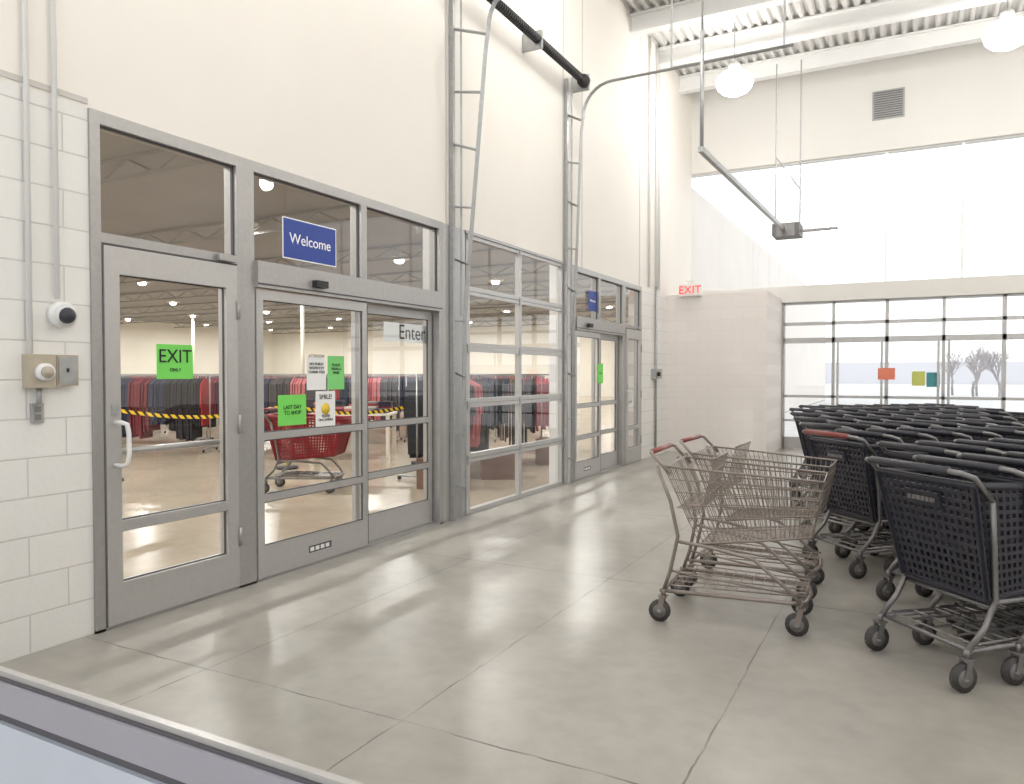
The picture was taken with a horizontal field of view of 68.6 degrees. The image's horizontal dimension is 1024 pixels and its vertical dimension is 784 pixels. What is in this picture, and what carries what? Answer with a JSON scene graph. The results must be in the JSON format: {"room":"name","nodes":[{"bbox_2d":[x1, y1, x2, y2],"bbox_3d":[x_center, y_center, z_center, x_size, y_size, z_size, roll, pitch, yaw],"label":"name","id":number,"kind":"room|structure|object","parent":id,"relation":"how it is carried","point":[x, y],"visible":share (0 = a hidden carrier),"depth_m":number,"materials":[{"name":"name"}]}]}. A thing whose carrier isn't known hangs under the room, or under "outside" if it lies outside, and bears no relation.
{"room":"store entrance vestibule","nodes":[
{"label":"store entrance vestibule","id":0,"kind":"room"},
{"bbox_2d":[0,666,363,783],"bbox_3d":[-0.354,0.911,0.901,6.450,0.996,0.020,1,2,28],"label":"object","id":1,"kind":"structure","parent":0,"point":[51,733],"depth_m":0.97,"materials":[{"name":"paint"}]},
{"bbox_2d":[120,320,272,375],"bbox_3d":[-33.927,-1.893,34.380,0.200,5.000,61.000,1,2,28],"label":"wall","id":2,"kind":"structure","parent":0,"point":[138,341],"depth_m":52.63,"materials":[{"name":"paint"}]},
{"bbox_2d":[0,0,691,663],"bbox_3d":[-0.725,-2.294,7.237,0.226,7.100,18.200,1,2,28],"label":"wall","id":3,"kind":"structure","parent":0,"point":[352,96],"depth_m":5.69,"materials":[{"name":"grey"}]},
{"bbox_2d":[30,388,43,422],"bbox_3d":[-2.418,0.069,3.827,0.042,0.180,0.060,1,2,28],"label":"power outlet","id":4,"kind":"object","parent":3,"relation":"attached to","point":[36,409],"visible":0.93,"depth_m":3.82,"materials":[{"name":"metal"}]},
{"bbox_2d":[22,0,59,353],"bbox_3d":[-2.400,-2.976,3.779,0.037,5.570,0.200,1,2,28],"label":"conduit","id":5,"kind":"object","parent":3,"relation":"attached to","point":[24,2],"visible":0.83,"depth_m":3.77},
{"bbox_2d":[22,354,78,387],"bbox_3d":[-2.356,-0.107,3.864,0.115,0.170,0.260,1,2,28],"label":"box","id":6,"kind":"object","parent":3,"relation":"attached to","point":[38,370],"visible":1,"depth_m":3.81,"materials":[{"name":"metal"}]},
{"bbox_2d":[46,302,77,327],"bbox_3d":[-2.329,-0.404,3.910,0.113,0.136,0.136,1,2,28],"label":"security camera","id":7,"kind":"object","parent":3,"relation":"attached to","point":[58,314],"visible":1,"depth_m":3.88,"materials":[{"name":"white plastic"}]},
{"bbox_2d":[87,108,246,633],"bbox_3d":[-2.051,-0.114,4.562,0.238,2.870,1.060,1,2,28],"label":"door","id":8,"kind":"structure","parent":3,"relation":"in","point":[119,601],"depth_m":4.43,"materials":[{"name":"metal"}]},
{"bbox_2d":[156,344,192,378],"bbox_3d":[-2.051,-0.184,4.569,0.005,0.210,0.255,1,2,28],"label":"exit sign","id":9,"kind":"object","parent":8,"relation":"attached to","point":[174,361],"visible":1,"depth_m":4.56,"materials":[{"name":"green"}]},
{"bbox_2d":[243,158,443,585],"bbox_3d":[-1.266,-0.151,6.115,0.270,2.870,2.420,1,2,28],"label":"door","id":10,"kind":"structure","parent":3,"relation":"in","point":[355,293],"depth_m":5.98,"materials":[{"name":"metal"}]},
{"bbox_2d":[278,394,305,425],"bbox_3d":[-1.588,0.130,5.428,0.005,0.220,0.278,1,2,28],"label":"paper","id":11,"kind":"object","parent":10,"relation":"attached to","point":[291,408],"visible":1,"depth_m":5.42,"materials":[{"name":"green paper"}]},
{"bbox_2d":[282,216,335,266],"bbox_3d":[-1.504,-1.114,5.601,0.006,0.296,0.566,1,2,28],"label":"welcome sign","id":12,"kind":"object","parent":10,"relation":"attached to","point":[304,241],"visible":1,"depth_m":5.58,"materials":[{"name":"blue"}]},
{"bbox_2d":[307,354,325,389],"bbox_3d":[-1.470,-0.148,5.643,0.005,0.267,0.205,1,2,28],"label":"paper","id":13,"kind":"object","parent":10,"relation":"attached to","point":[316,366],"visible":1,"depth_m":5.64,"materials":[{"name":"white paper"}]},
{"bbox_2d":[316,391,334,426],"bbox_3d":[-1.424,0.128,5.733,0.005,0.270,0.215,1,2,28],"label":"poster","id":14,"kind":"object","parent":10,"relation":"attached to","point":[325,400],"visible":1,"depth_m":5.73,"materials":[{"name":"white paper"}]},
{"bbox_2d":[327,356,343,389],"bbox_3d":[-1.368,-0.150,5.835,0.005,0.260,0.190,1,2,28],"label":"paper","id":15,"kind":"object","parent":10,"relation":"attached to","point":[335,364],"visible":1,"depth_m":5.83,"materials":[{"name":"green paper"}]},
{"bbox_2d":[384,322,424,342],"bbox_3d":[-0.951,-0.540,6.879,0.005,0.170,0.720,1,2,28],"label":"sign","id":16,"kind":"object","parent":10,"relation":"attached to","point":[395,332],"visible":1,"depth_m":6.82,"materials":[{"name":"white paper"}]},
{"bbox_2d":[449,0,498,520],"bbox_3d":[0.655,-2.130,6.677,2.749,6.800,0.207,1,2,28],"label":"door track","id":17,"kind":"object","parent":3,"relation":"attached to","point":[452,28],"visible":1,"depth_m":7.26,"materials":[{"name":"metal"}]},
{"bbox_2d":[465,230,564,514],"bbox_3d":[0.068,-0.213,8.644,0.115,2.867,2.460,1,2,28],"label":"door","id":18,"kind":"structure","parent":3,"relation":"in","point":[517,299],"depth_m":8.58,"materials":[{"name":"metal"}]},
{"bbox_2d":[486,0,589,92],"bbox_3d":[0.248,-3.974,8.493,0.270,0.200,3.000,1,2,28],"label":"spring","id":19,"kind":"object","parent":3,"relation":"attached to","point":[532,40],"visible":0.98,"depth_m":8.52,"materials":[{"name":"metal"}]},
{"bbox_2d":[571,264,624,481],"bbox_3d":[1.225,-0.264,10.809,0.270,2.870,2.050,1,2,28],"label":"door","id":20,"kind":"structure","parent":3,"relation":"in","point":[594,328],"depth_m":10.79,"materials":[{"name":"metal"}]},
{"bbox_2d":[588,290,596,311],"bbox_3d":[1.138,-1.283,10.576,0.005,0.280,0.300,1,2,28],"label":"welcome sign","id":21,"kind":"object","parent":20,"relation":"attached to","point":[592,306],"visible":1,"depth_m":10.57,"materials":[{"name":"blue"}]},
{"bbox_2d":[624,282,641,464],"bbox_3d":[1.935,-0.294,12.073,0.238,2.870,0.850,1,2,28],"label":"door","id":22,"kind":"structure","parent":3,"relation":"in","point":[632,454],"depth_m":12.30,"materials":[{"name":"metal"}]},
{"bbox_2d":[648,36,661,447],"bbox_3d":[2.488,-2.480,12.933,0.120,7.000,0.620,1,2,28],"label":"conduit","id":23,"kind":"object","parent":3,"relation":"attached to","point":[656,373],"visible":0.95,"depth_m":13.02,"materials":[{"name":"metal"}]},
{"bbox_2d":[100,131,627,329],"bbox_3d":[-15.389,-4.207,24.486,41.770,0.100,61.000,1,2,28],"label":"ceiling","id":24,"kind":"structure","parent":0,"point":[193,197],"depth_m":19.05,"materials":[{"name":"paint"}]},
{"bbox_2d":[100,149,212,185],"bbox_3d":[-18.015,-3.819,18.529,40.738,0.370,0.120,1,2,28],"label":"joist","id":25,"kind":"object","parent":24,"relation":"attached to","point":[130,158],"visible":0.17,"depth_m":12.10,"materials":[{"name":"paint"}]},
{"bbox_2d":[125,205,391,244],"bbox_3d":[-15.906,-3.914,22.503,40.738,0.370,0.120,1,2,28],"label":"joist","id":26,"kind":"object","parent":24,"relation":"attached to","point":[320,211],"visible":0.23,"depth_m":17.04,"materials":[{"name":"paint"}]},
{"bbox_2d":[120,242,501,283],"bbox_3d":[-13.797,-4.009,26.477,40.738,0.370,0.120,1,2,28],"label":"joist","id":27,"kind":"object","parent":24,"relation":"attached to","point":[417,244],"visible":0.12,"depth_m":21.14,"materials":[{"name":"paint"}]},
{"bbox_2d":[120,261,548,302],"bbox_3d":[-11.688,-4.104,30.451,40.738,0.370,0.120,1,2,28],"label":"joist","id":28,"kind":"object","parent":24,"relation":"attached to","point":[539,262],"visible":0.26,"depth_m":26.34,"materials":[{"name":"paint"}]},
{"bbox_2d":[120,278,615,314],"bbox_3d":[-9.579,-4.199,34.425,40.738,0.370,0.120,1,2,28],"label":"joist","id":29,"kind":"object","parent":24,"relation":"attached to","point":[533,282],"visible":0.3,"depth_m":35.01,"materials":[{"name":"paint"}]},
{"bbox_2d":[120,290,627,323],"bbox_3d":[-7.470,-4.294,38.399,40.738,0.370,0.120,1,2,28],"label":"joist","id":30,"kind":"object","parent":24,"relation":"attached to","point":[606,292],"visible":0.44,"depth_m":40.24,"materials":[{"name":"paint"}]},
{"bbox_2d":[174,301,627,327],"bbox_3d":[-5.360,-4.389,42.373,40.738,0.370,0.120,1,2,28],"label":"joist","id":31,"kind":"object","parent":24,"relation":"attached to","point":[511,307],"visible":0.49,"depth_m":43.86,"materials":[{"name":"paint"}]},
{"bbox_2d":[263,309,627,329],"bbox_3d":[-3.251,-4.484,46.347,40.738,0.370,0.120,1,2,28],"label":"joist","id":32,"kind":"object","parent":24,"relation":"attached to","point":[587,316],"visible":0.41,"depth_m":47.72,"materials":[{"name":"paint"}]},
{"bbox_2d":[272,316,627,333],"bbox_3d":[-1.142,-4.579,50.321,40.738,0.370,0.120,1,2,28],"label":"joist","id":33,"kind":"object","parent":24,"relation":"attached to","point":[496,325],"visible":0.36,"depth_m":51.06,"materials":[{"name":"paint"}]},
{"bbox_2d":[273,317,627,396],"bbox_3d":[-1.043,-2.304,51.568,41.780,5.000,0.200,1,2,28],"label":"wall","id":34,"kind":"structure","parent":0,"point":[384,357],"depth_m":52.35,"materials":[{"name":"paint"}]},
{"bbox_2d":[0,396,1023,783],"bbox_3d":[-10.430,0.955,21.977,53.000,0.100,61.000,1,2,28],"label":"floor","id":35,"kind":"structure","parent":0,"point":[518,641],"depth_m":3.83,"materials":[{"name":"concrete"}]},
{"bbox_2d":[121,374,217,452],"bbox_3d":[-6.537,0.380,13.908,1.928,1.435,0.620,0,1,2],"label":"clothes rack","id":36,"kind":"object","parent":35,"relation":"on","point":[193,396],"visible":0.73,"depth_m":13.70,"materials":[{"name":"fabric"}]},
{"bbox_2d":[200,374,294,440],"bbox_3d":[-5.581,0.330,16.007,1.928,1.435,0.620,0,1,2],"label":"clothes rack","id":37,"kind":"object","parent":35,"relation":"on","point":[215,381],"visible":0.16,"depth_m":15.83,"materials":[{"name":"fabric"}]},
{"bbox_2d":[218,374,328,452],"bbox_3d":[-4.367,0.380,13.909,1.928,1.435,0.620,0,1,-2],"label":"clothes rack","id":38,"kind":"object","parent":35,"relation":"on","point":[273,387],"visible":0.27,"depth_m":13.68,"materials":[{"name":"fabric"}]},
{"bbox_2d":[276,427,297,469],"bbox_3d":[-3.395,0.659,11.329,0.320,1.000,0.320,1,2,28],"label":"barrier post","id":39,"kind":"object","parent":35,"relation":"on","point":[291,467],"visible":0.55,"depth_m":11.24,"materials":[{"name":"metal"}]},
{"bbox_2d":[121,406,403,418],"bbox_3d":[-3.468,0.278,11.117,4.317,0.183,0.286,-1,2,-27],"label":"caution tape","id":40,"kind":"object","parent":39,"relation":"attached to","point":[400,407],"visible":0.6,"depth_m":10.61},
{"bbox_2d":[300,305,304,376],"bbox_3d":[-7.410,-1.705,26.539,0.320,5.000,0.320,1,2,28],"label":"column","id":41,"kind":"structure","parent":35,"relation":"on","point":[301,306],"depth_m":26.48,"materials":[{"name":"paint"}]},
{"bbox_2d":[264,407,351,492],"bbox_3d":[-2.512,0.703,9.216,1.066,1.013,0.648,0,1,3],"label":"shopping cart","id":42,"kind":"object","parent":35,"relation":"on","point":[284,450],"visible":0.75,"depth_m":8.98,"materials":[{"name":"plastic"}]},
{"bbox_2d":[308,400,396,457],"bbox_3d":[-2.769,0.626,13.148,1.400,0.980,0.800,0,1,0],"label":"display table","id":43,"kind":"object","parent":35,"relation":"on","point":[339,404],"visible":0.41,"depth_m":12.87,"materials":[{"name":"paint"}]},
{"bbox_2d":[329,374,401,441],"bbox_3d":[-3.361,0.330,16.008,1.928,1.435,0.620,0,1,0],"label":"clothes rack","id":44,"kind":"object","parent":35,"relation":"on","point":[379,389],"visible":0.31,"depth_m":15.77,"materials":[{"name":"fabric"}]},
{"bbox_2d":[368,374,422,420],"bbox_3d":[-2.682,0.273,18.407,1.928,1.435,0.620,0,1,-2],"label":"clothes rack","id":45,"kind":"object","parent":35,"relation":"on","point":[402,379],"visible":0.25,"depth_m":18.28,"materials":[{"name":"metal"}]},
{"bbox_2d":[416,457,422,488],"bbox_3d":[-0.891,1.014,9.443,0.504,0.382,0.400,0,1,16],"label":"cardboard box","id":46,"kind":"object","parent":35,"relation":"on","point":[419,473],"visible":0.19,"depth_m":9.31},
{"bbox_2d":[397,374,492,479],"bbox_3d":[-0.900,0.452,10.906,0.620,1.435,1.928,1,1,23],"label":"clothes rack","id":47,"kind":"object","parent":35,"relation":"on","point":[413,405],"visible":0.25,"depth_m":11.00,"materials":[{"name":"fabric"}]},
{"bbox_2d":[480,453,514,479],"bbox_3d":[-0.199,1.008,10.321,0.454,0.352,0.400,0,1,-6],"label":"cardboard box","id":48,"kind":"object","parent":35,"relation":"on","point":[502,467],"visible":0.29,"depth_m":10.12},
{"bbox_2d":[472,374,541,444],"bbox_3d":[-0.456,0.411,12.595,1.928,1.435,0.620,0,1,0],"label":"clothes rack","id":49,"kind":"object","parent":35,"relation":"on","point":[496,389],"visible":0.35,"depth_m":12.39,"materials":[{"name":"metal"}]},
{"bbox_2d":[471,374,548,441],"bbox_3d":[0.055,0.380,13.911,1.928,1.435,0.620,0,1,0],"label":"clothes rack","id":50,"kind":"object","parent":35,"relation":"on","point":[545,384],"visible":0.28,"depth_m":13.72,"materials":[{"name":"fabric"}]},
{"bbox_2d":[535,437,548,464],"bbox_3d":[0.604,0.941,12.045,0.404,0.402,0.400,0,1,11],"label":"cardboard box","id":51,"kind":"object","parent":35,"relation":"on","point":[541,454],"visible":0.33,"depth_m":11.87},
{"bbox_2d":[649,443,827,636],"bbox_3d":[1.332,0.830,4.412,0.948,0.989,0.592,1,2,25],"label":"shopping cart","id":52,"kind":"object","parent":35,"relation":"on","point":[796,624],"visible":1,"depth_m":4.31,"materials":[{"name":"grey"}]},
{"bbox_2d":[679,434,837,598],"bbox_3d":[1.666,0.814,5.083,0.948,0.989,0.592,1,2,29],"label":"shopping cart","id":53,"kind":"object","parent":35,"relation":"on","point":[816,575],"visible":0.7,"depth_m":5.00,"materials":[{"name":"grey"}]},
{"bbox_2d":[789,408,835,487],"bbox_3d":[4.023,0.703,9.225,1.066,1.013,0.648,0,1,-15],"label":"shopping cart","id":54,"kind":"object","parent":35,"relation":"on","point":[790,409],"visible":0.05,"depth_m":9.26,"materials":[{"name":"black plastic"}]},
{"bbox_2d":[790,412,841,501],"bbox_3d":[3.684,0.726,8.280,1.066,1.013,0.648,0,1,-16],"label":"shopping cart","id":55,"kind":"object","parent":35,"relation":"on","point":[793,414],"visible":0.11,"depth_m":8.40,"materials":[{"name":"black plastic"}]},
{"bbox_2d":[793,416,856,523],"bbox_3d":[3.375,0.748,7.356,1.066,1.013,0.648,0,1,-14],"label":"shopping cart","id":56,"kind":"object","parent":35,"relation":"on","point":[797,418],"visible":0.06,"depth_m":7.49,"materials":[{"name":"black plastic"}]},
{"bbox_2d":[799,422,888,547],"bbox_3d":[3.104,0.768,6.506,1.066,1.013,0.648,0,1,-18],"label":"shopping cart","id":57,"kind":"object","parent":35,"relation":"on","point":[803,424],"visible":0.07,"depth_m":6.41,"materials":[{"name":"black plastic"}]},
{"bbox_2d":[819,416,882,511],"bbox_3d":[3.664,0.746,7.439,1.066,1.013,0.648,0,1,-14],"label":"shopping cart","id":58,"kind":"object","parent":35,"relation":"on","point":[824,417],"visible":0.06,"depth_m":7.27,"materials":[{"name":"black plastic"}]},
{"bbox_2d":[802,429,907,578],"bbox_3d":[2.783,0.790,5.597,1.066,1.013,0.648,0,1,-14],"label":"shopping cart","id":59,"kind":"object","parent":35,"relation":"on","point":[873,511],"visible":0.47,"depth_m":5.43,"materials":[{"name":"black plastic"}]},
{"bbox_2d":[828,421,913,544],"bbox_3d":[3.396,0.766,6.576,1.066,1.013,0.648,0,1,-16],"label":"shopping cart","id":60,"kind":"object","parent":35,"relation":"on","point":[833,527],"visible":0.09,"depth_m":6.53,"materials":[{"name":"black plastic"}]},
{"bbox_2d":[834,428,933,575],"bbox_3d":[3.071,0.788,5.681,1.066,1.013,0.648,0,1,-14],"label":"shopping cart","id":61,"kind":"object","parent":35,"relation":"on","point":[841,552],"visible":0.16,"depth_m":5.59,"materials":[{"name":"black plastic"}]},
{"bbox_2d":[857,421,927,530],"bbox_3d":[3.687,0.765,6.652,1.066,1.013,0.648,0,1,-16],"label":"shopping cart","id":62,"kind":"object","parent":35,"relation":"on","point":[882,424],"visible":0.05,"depth_m":6.52,"materials":[{"name":"black plastic"}]},
{"bbox_2d":[866,427,966,555],"bbox_3d":[3.356,0.786,5.776,1.066,1.013,0.648,0,1,-16],"label":"shopping cart","id":63,"kind":"object","parent":35,"relation":"on","point":[886,431],"visible":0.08,"depth_m":5.61,"materials":[{"name":"black plastic"}]},
{"bbox_2d":[883,420,956,528],"bbox_3d":[3.969,0.762,6.756,1.066,1.013,0.648,0,1,-18],"label":"shopping cart","id":64,"kind":"object","parent":35,"relation":"on","point":[919,424],"visible":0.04,"depth_m":6.54,"materials":[{"name":"black plastic"}]},
{"bbox_2d":[876,441,1004,627],"bbox_3d":[2.861,0.814,4.597,1.066,1.013,0.648,0,1,-16],"label":"shopping cart","id":65,"kind":"object","parent":35,"relation":"on","point":[885,588],"visible":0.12,"depth_m":4.64,"materials":[{"name":"black plastic"}]},
{"bbox_2d":[864,456,1023,692],"bbox_3d":[2.386,0.834,3.733,1.066,1.013,0.648,0,1,-15],"label":"shopping cart","id":66,"kind":"object","parent":35,"relation":"on","point":[927,543],"visible":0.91,"depth_m":3.53,"materials":[{"name":"black plastic"}]},
{"bbox_2d":[896,427,996,441],"bbox_3d":[3.640,0.783,5.873,1.066,1.013,0.648,0,1,-18],"label":"shopping cart","id":67,"kind":"object","parent":35,"relation":"on","point":[925,431],"visible":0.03,"depth_m":5.65,"materials":[{"name":"black plastic"}]},
{"bbox_2d":[911,419,984,428],"bbox_3d":[4.266,0.761,6.806,1.066,1.013,0.648,0,1,-14],"label":"shopping cart","id":68,"kind":"object","parent":35,"relation":"on","point":[954,424],"visible":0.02,"depth_m":6.62,"materials":[{"name":"black plastic"}]},
{"bbox_2d":[912,454,1023,685],"bbox_3d":[2.676,0.833,3.810,1.066,1.013,0.648,0,1,-14],"label":"shopping cart","id":69,"kind":"object","parent":35,"relation":"on","point":[1012,667],"visible":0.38,"depth_m":3.63,"materials":[{"name":"black plastic"}]},
{"bbox_2d":[915,440,1022,622],"bbox_3d":[3.151,0.812,4.673,1.066,1.013,0.648,0,1,-15],"label":"shopping cart","id":70,"kind":"object","parent":35,"relation":"on","point":[922,591],"visible":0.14,"depth_m":4.59,"materials":[{"name":"black plastic"}]},
{"bbox_2d":[937,413,1012,420],"bbox_3d":[5.100,0.736,7.872,1.066,1.013,0.648,0,1,-17],"label":"shopping cart","id":71,"kind":"object","parent":35,"relation":"on","point":[957,415],"visible":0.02,"depth_m":7.63,"materials":[{"name":"black plastic"}]},
{"bbox_2d":[928,426,1023,440],"bbox_3d":[3.936,0.782,5.931,1.066,1.013,0.648,0,1,-14],"label":"shopping cart","id":72,"kind":"object","parent":35,"relation":"on","point":[958,430],"visible":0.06,"depth_m":5.71,"materials":[{"name":"black plastic"}]},
{"bbox_2d":[936,419,1020,426],"bbox_3d":[4.547,0.758,6.917,1.066,1.013,0.648,0,1,-18],"label":"shopping cart","id":73,"kind":"object","parent":35,"relation":"on","point":[978,423],"visible":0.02,"depth_m":6.68,"materials":[{"name":"black plastic"}]},
{"bbox_2d":[953,439,1023,456],"bbox_3d":[3.443,0.810,4.745,1.066,1.013,0.648,0,1,-14],"label":"shopping cart","id":74,"kind":"object","parent":35,"relation":"on","point":[1015,447],"visible":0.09,"depth_m":4.59,"materials":[{"name":"black plastic"}]},
{"bbox_2d":[956,453,1023,639],"bbox_3d":[2.960,0.830,3.911,1.066,1.013,0.648,0,1,-17],"label":"shopping cart","id":75,"kind":"object","parent":35,"relation":"on","point":[964,456],"visible":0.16,"depth_m":3.89,"materials":[{"name":"black plastic"}]},
{"bbox_2d":[957,425,1023,439],"bbox_3d":[4.223,0.780,6.017,1.066,1.013,0.648,0,1,-15],"label":"shopping cart","id":76,"kind":"object","parent":35,"relation":"on","point":[988,429],"visible":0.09,"depth_m":5.79,"materials":[{"name":"black plastic"}]},
{"bbox_2d":[960,413,1023,421],"bbox_3d":[5.391,0.734,7.945,1.066,1.013,0.648,0,1,-15],"label":"shopping cart","id":77,"kind":"object","parent":35,"relation":"on","point":[1014,418],"visible":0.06,"depth_m":7.74,"materials":[{"name":"black plastic"}]},
{"bbox_2d":[961,409,1023,420],"bbox_3d":[5.991,0.710,8.940,1.066,1.013,0.648,0,1,-16],"label":"shopping cart","id":78,"kind":"object","parent":35,"relation":"on","point":[986,411],"visible":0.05,"depth_m":8.72,"materials":[{"name":"black plastic"}]},
{"bbox_2d":[963,418,1023,426],"bbox_3d":[4.841,0.757,6.980,1.066,1.013,0.648,0,1,-15],"label":"shopping cart","id":79,"kind":"object","parent":35,"relation":"on","point":[998,422],"visible":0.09,"depth_m":6.74,"materials":[{"name":"black plastic"}]},
{"bbox_2d":[988,438,1023,451],"bbox_3d":[3.727,0.808,4.844,1.066,1.013,0.648,0,1,-16],"label":"shopping cart","id":80,"kind":"object","parent":35,"relation":"on","point":[999,440],"visible":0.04,"depth_m":4.82,"materials":[{"name":"black plastic"}]},
{"bbox_2d":[1001,451,1023,631],"bbox_3d":[3.254,0.829,3.973,1.066,1.013,0.648,0,1,-14],"label":"shopping cart","id":81,"kind":"object","parent":35,"relation":"on","point":[1010,454],"visible":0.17,"depth_m":4.04,"materials":[{"name":"black plastic"}]},
{"bbox_2d":[549,264,570,482],"bbox_3d":[0.632,-0.241,9.850,0.220,2.870,0.200,1,2,28],"label":"wall","id":82,"kind":"structure","parent":0,"point":[553,270],"depth_m":9.80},
{"bbox_2d":[563,0,793,484],"bbox_3d":[1.925,-2.188,9.070,2.749,6.800,0.207,1,2,28],"label":"door track","id":83,"kind":"object","parent":82,"relation":"attached to","point":[566,115],"visible":1,"depth_m":9.65,"materials":[{"name":"metal"}]},
{"bbox_2d":[667,290,780,455],"bbox_3d":[4.024,-0.348,14.140,1.750,2.880,1.620,1,2,28],"label":"wall","id":84,"kind":"structure","parent":0,"point":[724,349],"depth_m":13.42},
{"bbox_2d":[679,280,701,296],"bbox_3d":[3.228,-1.875,13.549,0.403,0.280,0.105,1,2,28],"label":"exit sign","id":85,"kind":"object","parent":84,"relation":"attached to","point":[691,289],"visible":1,"depth_m":13.51,"materials":[{"name":"white plastic"}]},
{"bbox_2d":[691,188,825,411],"bbox_3d":[10.402,-1.962,28.517,0.050,5.420,29.800,1,2,28],"label":"wall","id":86,"kind":"structure","parent":0,"point":[723,256],"depth_m":22.66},
{"bbox_2d":[780,303,781,447],"bbox_3d":[4.381,-0.330,15.049,1.970,2.800,0.300,1,2,28],"label":"wall","id":87,"kind":"structure","parent":0,"point":[781,303],"depth_m":14.49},
{"bbox_2d":[781,293,1023,448],"bbox_3d":[8.521,-0.277,12.824,7.420,2.800,0.150,1,2,28],"label":"door","id":88,"kind":"structure","parent":87,"relation":"in","point":[786,441],"depth_m":13.57,"materials":[{"name":"metal"}]},
{"bbox_2d":[878,368,894,379],"bbox_3d":[6.810,-0.331,13.642,0.280,0.210,0.002,1,2,28],"label":"paper","id":89,"kind":"object","parent":88,"relation":"attached to","point":[883,373],"visible":1,"depth_m":13.64,"materials":[{"name":"orange paper"}]},
{"bbox_2d":[912,371,924,385],"bbox_3d":[7.312,-0.243,13.491,0.210,0.260,0.002,1,2,28],"label":"paper","id":90,"kind":"object","parent":88,"relation":"attached to","point":[918,377],"visible":1,"depth_m":13.49,"materials":[{"name":"yellow paper"}]},
{"bbox_2d":[926,372,939,386],"bbox_3d":[7.515,-0.220,13.383,0.210,0.260,0.002,1,2,28],"label":"paper","id":91,"kind":"object","parent":88,"relation":"attached to","point":[931,377],"visible":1,"depth_m":13.39,"materials":[{"name":"teal paper"}]},
{"bbox_2d":[620,0,1023,90],"bbox_3d":[4.268,-5.883,4.672,11.370,0.200,18.500,1,2,28],"label":"ceiling","id":92,"kind":"structure","parent":0,"point":[803,8],"depth_m":12.23,"materials":[{"name":"paint"}]},
{"bbox_2d":[630,0,800,36],"bbox_3d":[6.737,-5.743,9.309,10.950,0.297,0.180,1,2,28],"label":"ceiling beam","id":93,"kind":"structure","parent":92,"relation":"attached to","point":[688,12],"depth_m":11.43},
{"bbox_2d":[716,22,752,96],"bbox_3d":[3.583,-5.359,12.068,0.580,1.163,0.580,1,2,28],"label":"lamp","id":94,"kind":"object","parent":92,"relation":"hanging from","point":[734,82],"visible":1,"depth_m":11.92,"materials":[{"name":"metal"}]},
{"bbox_2d":[698,0,837,239],"bbox_3d":[3.804,-4.112,10.508,1.020,3.020,5.701,1,2,28],"label":"garage door opener","id":95,"kind":"object","parent":92,"relation":"hanging from","point":[791,230],"visible":1,"depth_m":11.47,"materials":[{"name":"metal"}]},
{"bbox_2d":[658,0,1006,67],"bbox_3d":[7.393,-5.772,10.546,10.950,0.297,0.180,1,2,28],"label":"ceiling beam","id":96,"kind":"structure","parent":92,"relation":"attached to","point":[883,12],"depth_m":11.90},
{"bbox_2d":[679,11,1023,94],"bbox_3d":[8.050,-5.802,11.782,10.950,0.297,0.180,1,2,28],"label":"ceiling beam","id":97,"kind":"structure","parent":92,"relation":"attached to","point":[970,32],"depth_m":12.87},
{"bbox_2d":[982,0,1023,50],"bbox_3d":[6.833,-5.317,10.344,0.580,1.163,0.580,1,2,28],"label":"lamp","id":98,"kind":"object","parent":92,"relation":"hanging from","point":[1007,33],"visible":1,"depth_m":10.22,"materials":[{"name":"metal"}]},
{"bbox_2d":[692,42,1023,177],"bbox_3d":[8.444,-5.162,12.777,11.170,1.630,0.300,1,2,28],"label":"wall","id":99,"kind":"structure","parent":0,"point":[969,92],"depth_m":13.68,"materials":[{"name":"paint"}]},
{"bbox_2d":[692,134,1023,290],"bbox_3d":[8.440,-3.162,12.816,11.170,2.370,0.120,1,2,28],"label":"window","id":100,"kind":"structure","parent":99,"relation":"in","point":[886,153],"depth_m":13.61,"materials":[{"name":"white"}]},
{"bbox_2d":[872,87,904,120],"bbox_3d":[6.763,-5.174,13.479,0.520,0.520,0.035,1,2,28],"label":"air vent grille","id":101,"kind":"object","parent":99,"relation":"in","point":[890,103],"visible":1,"depth_m":13.47,"materials":[{"name":"metal"}]},
{"bbox_2d":[702,275,1023,302],"bbox_3d":[8.444,-1.828,12.856,11.170,0.300,0.300,1,2,28],"label":"wall","id":102,"kind":"structure","parent":0,"point":[1008,284],"depth_m":13.47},
{"bbox_2d":[785,384,1023,436],"bbox_3d":[45.275,-0.010,64.012,140.000,0.100,124.500,1,2,28],"label":"parking lot","id":103,"kind":"object","parent":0,"point":[959,390],"visible":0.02,"depth_m":53.96,"materials":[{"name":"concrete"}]},
{"bbox_2d":[825,361,1023,384],"bbox_3d":[78.598,-2.671,105.429,100.000,3.240,10.000,1,2,28],"label":"building","id":104,"kind":"object","parent":103,"relation":"on","point":[849,372],"visible":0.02,"depth_m":110.42,"materials":[{"name":"grey"}]},
{"bbox_2d":[936,345,974,394],"bbox_3d":[30.515,-1.602,51.771,2.185,3.679,2.959,1,2,28],"label":"bare tree","id":105,"kind":"object","parent":103,"relation":"on","point":[954,364],"visible":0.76,"depth_m":51.56,"materials":[{"name":"grey plant"}]},
{"bbox_2d":[961,345,999,396],"bbox_3d":[26.742,-1.157,42.785,2.761,3.217,1.596,-1,2,-41],"label":"bare tree","id":106,"kind":"object","parent":103,"relation":"on","point":[980,357],"visible":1,"depth_m":42.43,"materials":[{"name":"grey plant"}]},
{"bbox_2d":[965,340,999,395],"bbox_3d":[30.700,-1.628,49.278,2.158,3.846,2.146,-1,2,-32],"label":"bare tree","id":107,"kind":"object","parent":103,"relation":"on","point":[975,344],"visible":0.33,"depth_m":49.30,"materials":[{"name":"grey plant"}]},
{"bbox_2d":[982,350,1012,396],"bbox_3d":[27.961,-1.048,43.711,1.768,2.957,1.632,-1,1,-21],"label":"bare tree","id":108,"kind":"object","parent":103,"relation":"on","point":[995,356],"visible":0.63,"depth_m":43.54,"materials":[{"name":"grey plant"}]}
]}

